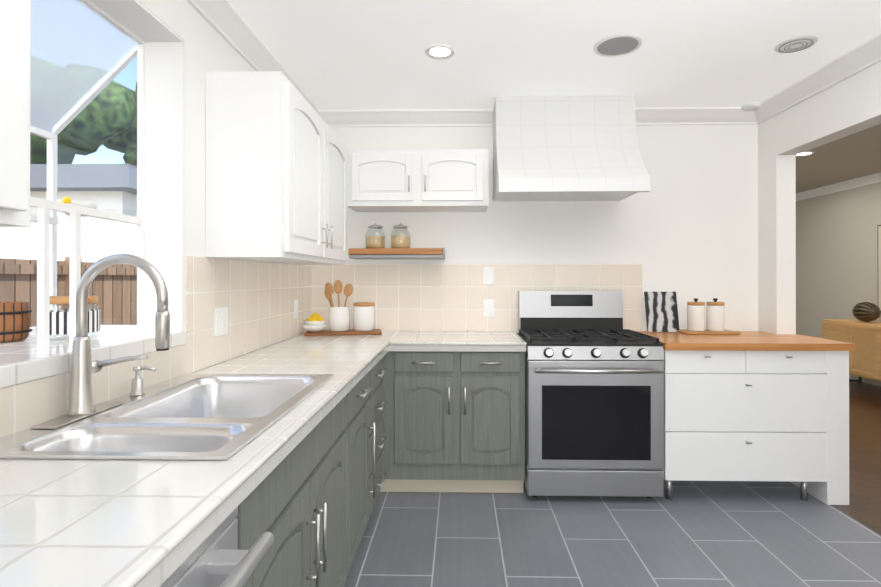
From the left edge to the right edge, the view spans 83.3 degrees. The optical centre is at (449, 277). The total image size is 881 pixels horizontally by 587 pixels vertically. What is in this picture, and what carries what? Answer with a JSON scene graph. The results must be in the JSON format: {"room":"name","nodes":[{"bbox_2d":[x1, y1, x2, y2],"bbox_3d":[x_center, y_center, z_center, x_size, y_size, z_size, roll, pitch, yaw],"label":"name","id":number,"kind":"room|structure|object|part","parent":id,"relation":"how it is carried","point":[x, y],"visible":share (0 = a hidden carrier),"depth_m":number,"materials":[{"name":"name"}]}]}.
{"room":"kitchen","nodes":[
{"label":"kitchen","id":0,"kind":"room"},
{"bbox_2d":[138,0,310,330],"bbox_3d":[-1.075,0.056,0.898,0.140,2.380,5.270,0,0,1],"label":"wall","id":1,"kind":"structure","parent":0,"point":[208,47],"depth_m":1.92,"materials":[{"name":"white paint"}]},
{"bbox_2d":[0,0,30,226],"bbox_3d":[-0.853,-0.458,0.282,0.326,0.746,1.095,0,0,1],"label":"upper cabinet","id":2,"kind":"object","parent":1,"relation":"attached to","point":[15,25],"visible":1,"depth_m":0.76,"materials":[{"name":"white wood"}]},
{"bbox_2d":[0,0,186,388],"bbox_3d":[-1.238,-0.317,1.402,0.512,1.128,0.890,0,0,1],"label":"garden window","id":3,"kind":"structure","parent":1,"relation":"in","point":[84,54],"depth_m":1.76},
{"bbox_2d":[0,302,31,342],"bbox_3d":[-1.377,0.136,1.524,0.145,0.118,0.145,0,0,1],"label":"basket","id":4,"kind":"object","parent":3,"relation":"on","point":[15,320],"visible":1,"depth_m":1.50,"materials":[{"name":"brown wood"}]},
{"bbox_3d":[-1.235,0.128,1.611,0.165,0.134,0.165,0,0,1],"label":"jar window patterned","id":5,"kind":"part","parent":3,"relation":"part of","materials":[{"name":"white ceramic"}]},
{"bbox_2d":[56,197,97,215],"bbox_3d":[-1.298,-0.244,1.718,0.120,0.055,0.140,0,0,1],"label":"bowl","id":6,"kind":"object","parent":3,"relation":"on","point":[68,200],"visible":0.52,"depth_m":1.69,"materials":[{"name":"white ceramic"}]},
{"bbox_2d":[0,256,311,437],"bbox_3d":[-0.999,0.130,0.986,0.008,0.458,4.850,0,0,1],"label":"tile backsplash","id":7,"kind":"structure","parent":1,"relation":"attached to","point":[256,298],"depth_m":2.00,"materials":[{"name":"beige tile"}]},
{"bbox_2d":[213,307,227,336],"bbox_3d":[-0.966,0.186,2.101,0.009,0.118,0.120,0,0,1],"label":"switch plate","id":8,"kind":"object","parent":7,"relation":"attached to","point":[220,321],"visible":1,"depth_m":2.08,"materials":[{"name":"white plastic"}]},
{"bbox_2d":[293,299,297,318],"bbox_3d":[-0.946,0.195,3.061,0.009,0.118,0.075,0,0,1],"label":"electrical outlet plate","id":9,"kind":"object","parent":7,"relation":"attached to","point":[295,309],"visible":1,"depth_m":3.04,"materials":[{"name":"white plastic"}]},
{"bbox_2d":[186,0,321,117],"bbox_3d":[-0.970,-1.087,0.838,0.072,0.095,5.150,0,0,1],"label":"crown molding","id":10,"kind":"structure","parent":1,"relation":"attached to","point":[225,21],"depth_m":2.21,"materials":[{"name":"white wood"}]},
{"bbox_2d":[205,71,346,264],"bbox_3d":[-0.789,-0.454,2.546,0.359,0.745,1.115,0,0,1],"label":"upper cabinet","id":11,"kind":"object","parent":1,"relation":"attached to","point":[276,170],"visible":1,"depth_m":1.99,"materials":[{"name":"white wood"}]},
{"bbox_2d":[311,125,757,332],"bbox_3d":[0.568,0.061,3.439,3.040,2.380,0.120,0,0,1],"label":"wall","id":12,"kind":"structure","parent":0,"point":[685,228],"depth_m":3.36,"materials":[{"name":"white paint"}]},
{"bbox_2d":[348,248,444,259],"bbox_3d":[-0.335,-0.157,3.273,0.610,0.066,0.248,0,0,1],"label":"wood shelf","id":13,"kind":"object","parent":12,"relation":"attached to","point":[397,253],"visible":1,"depth_m":3.15,"materials":[{"name":"brown wood"}]},
{"bbox_2d":[366,223,384,247],"bbox_3d":[-0.489,-0.274,3.282,0.132,0.173,0.132,0,0,1],"label":"jar","id":14,"kind":"object","parent":13,"relation":"on","point":[374,241],"visible":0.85,"depth_m":3.23,"materials":[{"name":"brown glass"}]},
{"bbox_2d":[391,223,410,247],"bbox_3d":[-0.322,-0.274,3.279,0.132,0.173,0.132,0,0,1],"label":"jar","id":15,"kind":"object","parent":13,"relation":"on","point":[399,241],"visible":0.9,"depth_m":3.23,"materials":[{"name":"clear"}]},
{"bbox_2d":[322,109,492,126],"bbox_3d":[-0.285,-1.082,3.363,1.158,0.095,0.072,0,0,1],"label":"crown molding","id":16,"kind":"structure","parent":12,"relation":"attached to","point":[385,117],"depth_m":3.36,"materials":[{"name":"white wood"}]},
{"bbox_2d":[347,149,488,211],"bbox_3d":[-0.196,-0.627,3.225,0.890,0.355,0.339,0,0,1],"label":"upper cabinet","id":17,"kind":"object","parent":12,"relation":"attached to","point":[417,180],"visible":1,"depth_m":3.10,"materials":[{"name":"white wood"}]},
{"bbox_2d":[312,264,641,330],"bbox_3d":[0.192,0.135,3.383,2.230,0.458,0.008,0,0,1],"label":"tile backsplash","id":18,"kind":"structure","parent":12,"relation":"attached to","point":[406,297],"depth_m":3.38,"materials":[{"name":"beige tile"}]},
{"bbox_2d":[483,300,493,316],"bbox_3d":[0.267,0.209,3.372,0.075,0.118,0.009,0,0,1],"label":"outlet","id":19,"kind":"object","parent":18,"relation":"attached to","point":[488,308],"visible":1,"depth_m":3.37,"materials":[{"name":"white plastic"}]},
{"bbox_2d":[483,267,493,284],"bbox_3d":[0.267,-0.011,3.372,0.075,0.118,0.009,0,0,1],"label":"outlet","id":20,"kind":"object","parent":18,"relation":"attached to","point":[488,275],"visible":1,"depth_m":3.37,"materials":[{"name":"white plastic"}]},
{"bbox_2d":[493,96,650,200],"bbox_3d":[0.721,-0.809,3.101,0.860,0.638,0.550,0,0,1],"label":"range hood","id":21,"kind":"object","parent":12,"relation":"attached to","point":[565,148],"visible":0.98,"depth_m":3.03,"materials":[{"name":"tile"}]},
{"bbox_2d":[635,107,753,124],"bbox_3d":[1.572,-1.082,3.325,0.828,0.095,0.072,0,0,1],"label":"crown molding","id":22,"kind":"structure","parent":12,"relation":"attached to","point":[668,115],"depth_m":3.32,"materials":[{"name":"white wood"}]},
{"bbox_2d":[227,0,880,109],"bbox_3d":[0.514,-1.420,0.808,3.040,0.570,5.150,0,0,1],"label":"ceiling","id":23,"kind":"structure","parent":0,"point":[349,54],"depth_m":2.44,"materials":[{"name":"white paint"}]},
{"bbox_2d":[425,44,454,59],"bbox_3d":[-0.047,-1.124,2.474,0.150,0.010,0.150,0,0,1],"label":"recessed light","id":24,"kind":"object","parent":23,"relation":"in","point":[439,51],"visible":1,"depth_m":2.47,"materials":[{"name":"white plastic"}]},
{"bbox_2d":[594,34,641,56],"bbox_3d":[0.817,-1.126,2.407,0.224,0.007,0.224,0,0,1],"label":"ceiling speaker","id":25,"kind":"object","parent":23,"relation":"attached to","point":[616,45],"visible":0.98,"depth_m":2.40,"materials":[{"name":"grey"}]},
{"bbox_2d":[741,102,760,111],"bbox_3d":[1.974,-1.114,3.243,0.110,0.028,0.110,0,0,1],"label":"smoke detector","id":26,"kind":"object","parent":23,"relation":"attached to","point":[752,106],"visible":1,"depth_m":3.21,"materials":[{"name":"white plastic"}]},
{"bbox_2d":[774,35,818,52],"bbox_3d":[1.677,-1.123,2.399,0.180,0.012,0.180,0,0,1],"label":"ceiling vent","id":27,"kind":"object","parent":23,"relation":"in","point":[797,44],"visible":0.98,"depth_m":2.38,"materials":[{"name":"white"}]},
{"bbox_2d":[344,382,880,586],"bbox_3d":[1.966,1.276,3.298,6.120,0.050,10.440,0,0,1],"label":"floor","id":28,"kind":"structure","parent":0,"point":[735,534],"depth_m":2.39,"materials":[{"name":"tile"}]},
{"bbox_2d":[160,507,273,586],"bbox_3d":[-0.653,0.828,0.643,0.653,0.831,0.596,0,0,1],"label":"dishwasher","id":29,"kind":"object","parent":28,"relation":"on","point":[216,558],"visible":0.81,"depth_m":0.82,"materials":[{"name":"silver"}]},
{"bbox_2d":[236,429,355,586],"bbox_3d":[-0.690,0.916,1.431,0.604,0.659,0.966,0,0,1],"label":"base cabinet","id":30,"kind":"object","parent":28,"relation":"on","point":[308,502],"depth_m":1.35,"materials":[{"name":"grey"}]},
{"bbox_2d":[306,369,371,553],"bbox_3d":[-0.677,0.830,2.046,0.604,0.832,0.514,0,0,1],"label":"base cabinet","id":31,"kind":"object","parent":28,"relation":"on","point":[354,411],"depth_m":2.09,"materials":[{"name":"grey wood"}]},
{"bbox_2d":[0,331,399,586],"bbox_3d":[-0.686,0.386,0.978,0.631,0.050,4.848,0,0,1],"label":"countertop","id":32,"kind":"structure","parent":31,"relation":"on","point":[110,522],"depth_m":0.83,"materials":[{"name":"white tile"}]},
{"bbox_2d":[30,254,169,428],"bbox_3d":[-0.844,0.145,1.268,0.256,0.412,0.240,0,0,1],"label":"gooseneck faucet","id":33,"kind":"object","parent":32,"relation":"on","point":[84,366],"visible":1,"depth_m":1.26,"materials":[{"name":"silver metal"}]},
{"bbox_2d":[0,374,333,459],"bbox_3d":[-0.704,0.453,1.397,0.550,0.200,0.835,0,0,1],"label":"double-bowl sink","id":34,"kind":"object","parent":32,"relation":"in","point":[204,417],"visible":0.62,"depth_m":1.20,"materials":[{"name":"silver metal"}]},
{"bbox_2d":[130,366,156,395],"bbox_3d":[-0.919,0.309,1.489,0.076,0.086,0.040,0,0,1],"label":"soap dispenser pump","id":35,"kind":"object","parent":34,"relation":"on","point":[137,386],"visible":1,"depth_m":1.48,"materials":[{"name":"silver metal"}]},
{"bbox_2d":[304,329,381,335],"bbox_3d":[-0.686,0.356,3.225,0.480,0.016,0.200,0,0,-11],"label":"tray","id":36,"kind":"object","parent":32,"relation":"on","point":[348,332],"visible":0.92,"depth_m":3.14,"materials":[{"name":"brown wood"}]},
{"bbox_2d":[303,313,326,331],"bbox_3d":[-0.859,0.287,3.167,0.150,0.121,0.150,0,0,1],"label":"bowl","id":37,"kind":"object","parent":36,"relation":"on","point":[314,322],"visible":1,"depth_m":3.12,"materials":[{"name":"white ceramic"}]},
{"bbox_2d":[324,280,352,331],"bbox_3d":[-0.730,0.181,3.239,0.192,0.333,0.136,0,0,1],"label":"utensil crock","id":38,"kind":"object","parent":36,"relation":"on","point":[339,318],"visible":1,"depth_m":3.21,"materials":[{"name":"white ceramic"}]},
{"bbox_2d":[353,302,374,330],"bbox_3d":[-0.562,0.257,3.269,0.140,0.182,0.140,0,0,1],"label":"jar","id":39,"kind":"object","parent":36,"relation":"on","point":[363,316],"visible":1,"depth_m":3.21,"materials":[{"name":"white ceramic"}]},
{"bbox_2d":[372,357,386,510],"bbox_3d":[-0.667,0.831,2.536,0.604,0.832,0.585,0,0,1],"label":"base cabinet","id":40,"kind":"object","parent":28,"relation":"on","point":[378,440],"depth_m":2.52,"materials":[{"name":"grey wood"}]},
{"bbox_2d":[380,351,391,491],"bbox_3d":[-0.646,0.833,3.107,0.623,0.832,0.588,0,0,1],"label":"base cabinet","id":41,"kind":"object","parent":28,"relation":"on","point":[387,486],"depth_m":2.83,"materials":[{"name":"grey wood"}]},
{"bbox_2d":[392,351,524,492],"bbox_3d":[0.050,0.833,3.093,0.769,0.832,0.588,0,0,1],"label":"base cabinet","id":42,"kind":"object","parent":28,"relation":"on","point":[454,421],"depth_m":2.81,"materials":[{"name":"grey wood"}]},
{"bbox_2d":[392,331,525,351],"bbox_3d":[0.070,0.390,3.079,0.734,0.050,0.616,0,0,1],"label":"countertop","id":43,"kind":"structure","parent":42,"relation":"on","point":[483,341],"depth_m":2.82,"materials":[{"name":"white tile"}]},
{"bbox_2d":[517,291,663,497],"bbox_3d":[0.815,0.668,3.011,0.746,1.160,0.700,0,0,1],"label":"gas range","id":44,"kind":"object","parent":28,"relation":"on","point":[594,397],"visible":0.98,"depth_m":2.73,"materials":[{"name":"silver metal"}]},
{"bbox_2d":[662,350,848,504],"bbox_3d":[1.698,0.825,3.026,1.001,0.846,0.653,0,0,1],"label":"drawer unit","id":45,"kind":"object","parent":28,"relation":"on","point":[756,415],"visible":0.85,"depth_m":2.73,"materials":[{"name":"white wood"}]},
{"bbox_2d":[636,331,854,350],"bbox_3d":[1.704,0.381,3.029,1.023,0.039,0.648,0,0,1],"label":"countertop","id":46,"kind":"structure","parent":45,"relation":"on","point":[752,341],"depth_m":2.75,"materials":[{"name":"brown wood"}]},
{"bbox_2d":[644,292,678,331],"bbox_3d":[1.416,0.227,3.304,0.210,0.266,0.067,0,0,1],"label":"board","id":47,"kind":"object","parent":46,"relation":"on","point":[661,309],"visible":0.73,"depth_m":3.30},
{"bbox_2d":[677,329,740,333],"bbox_3d":[1.674,0.353,3.221,0.340,0.014,0.170,0,0,1],"label":"tray","id":48,"kind":"object","parent":46,"relation":"on","point":[684,331],"visible":0.73,"depth_m":3.14,"materials":[{"name":"brown wood"}]},
{"bbox_2d":[687,298,704,330],"bbox_3d":[1.604,0.240,3.223,0.104,0.211,0.104,0,0,1],"label":"canister","id":49,"kind":"object","parent":48,"relation":"on","point":[695,315],"visible":1,"depth_m":3.18,"materials":[{"name":"white ceramic"}]},
{"bbox_2d":[706,298,724,330],"bbox_3d":[1.729,0.240,3.220,0.104,0.211,0.104,0,0,1],"label":"canister","id":50,"kind":"object","parent":48,"relation":"on","point":[715,315],"visible":1,"depth_m":3.18,"materials":[{"name":"white ceramic"}]},
{"bbox_2d":[822,319,880,382],"bbox_3d":[4.711,0.878,5.182,0.428,0.748,1.680,0,0,1],"label":"sideboard","id":51,"kind":"object","parent":28,"relation":"on","point":[865,355],"visible":0.62,"depth_m":5.45,"materials":[{"name":"brown wood"}]},
{"bbox_2d":[852,302,880,321],"bbox_3d":[4.714,0.388,5.614,0.221,0.227,0.312,0,0,1],"label":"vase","id":52,"kind":"object","parent":51,"relation":"on","point":[866,311],"visible":1,"depth_m":5.53,"materials":[{"name":"brown ceramic"}]},
{"bbox_2d":[758,61,880,333],"bbox_3d":[2.146,0.025,3.297,0.120,2.450,10.200,0,0,1],"label":"wall","id":53,"kind":"structure","parent":0,"point":[846,107],"depth_m":3.15,"materials":[{"name":"white paint"}]},
{"bbox_2d":[750,33,880,124],"bbox_3d":[1.997,-1.087,0.777,0.072,0.095,5.150,0,0,1],"label":"crown molding","id":54,"kind":"structure","parent":53,"relation":"attached to","point":[868,53],"depth_m":2.69,"materials":[{"name":"white wood"}]},
{"bbox_2d":[796,182,880,386],"bbox_3d":[4.966,0.026,3.298,0.120,2.450,10.320,0,0,1],"label":"wall","id":55,"kind":"structure","parent":0,"point":[836,258],"depth_m":6.31,"materials":[{"name":"beige paint"}]},
{"bbox_2d":[796,172,880,200],"bbox_3d":[4.869,-1.152,3.243,0.072,0.095,10.200,0,0,1],"label":"crown molding","id":56,"kind":"structure","parent":55,"relation":"attached to","point":[873,178],"depth_m":6.24,"materials":[{"name":"white wood"}]},
{"bbox_2d":[877,225,880,309],"bbox_3d":[4.926,-0.101,5.220,0.036,1.010,0.960,0,0,1],"label":"framed art","id":57,"kind":"object","parent":55,"relation":"attached to","point":[879,260],"visible":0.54,"depth_m":5.67,"materials":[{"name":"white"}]},
{"bbox_2d":[796,124,880,192],"bbox_3d":[3.555,-1.240,3.270,2.700,0.080,10.200,0,0,1],"label":"ceiling","id":58,"kind":"structure","parent":0,"point":[853,156],"depth_m":5.11,"materials":[{"name":"beige paint"}]},
{"bbox_2d":[796,151,814,156],"bbox_3d":[3.416,-1.189,4.773,0.170,0.010,0.170,0,0,1],"label":"recessed light","id":59,"kind":"object","parent":58,"relation":"in","point":[807,153],"visible":0.75,"depth_m":4.76,"materials":[{"name":"white"}]},
{"label":"outside","id":60,"kind":"structure","parent":0,"visible":0},
{"bbox_3d":[-8.516,1.579,5.015,14.890,0.050,26.000,0,0,1],"label":"ground","id":61,"kind":"structure","parent":60,"visible":0},
{"bbox_2d":[0,257,136,326],"bbox_3d":[-3.435,0.684,5.234,0.140,1.740,22.645,0,0,1],"label":"fence","id":62,"kind":"object","parent":61,"relation":"on","point":[120,310],"depth_m":4.81,"materials":[{"name":"brown wood"}]},
{"bbox_2d":[0,164,136,263],"bbox_3d":[-7.373,-0.037,9.245,5.600,3.200,4.100,0,0,1],"label":"neighbor house","id":63,"kind":"structure","parent":61,"relation":"on","point":[100,198],"depth_m":7.45,"materials":[{"name":"white paint"}]},
{"bbox_2d":[30,80,136,165],"bbox_3d":[-7.219,-2.025,11.744,5.399,7.187,5.809,0,0,1],"label":"tree","id":64,"kind":"object","parent":61,"relation":"on","point":[104,104],"depth_m":9.50,"materials":[{"name":"green plant"}]}
]}

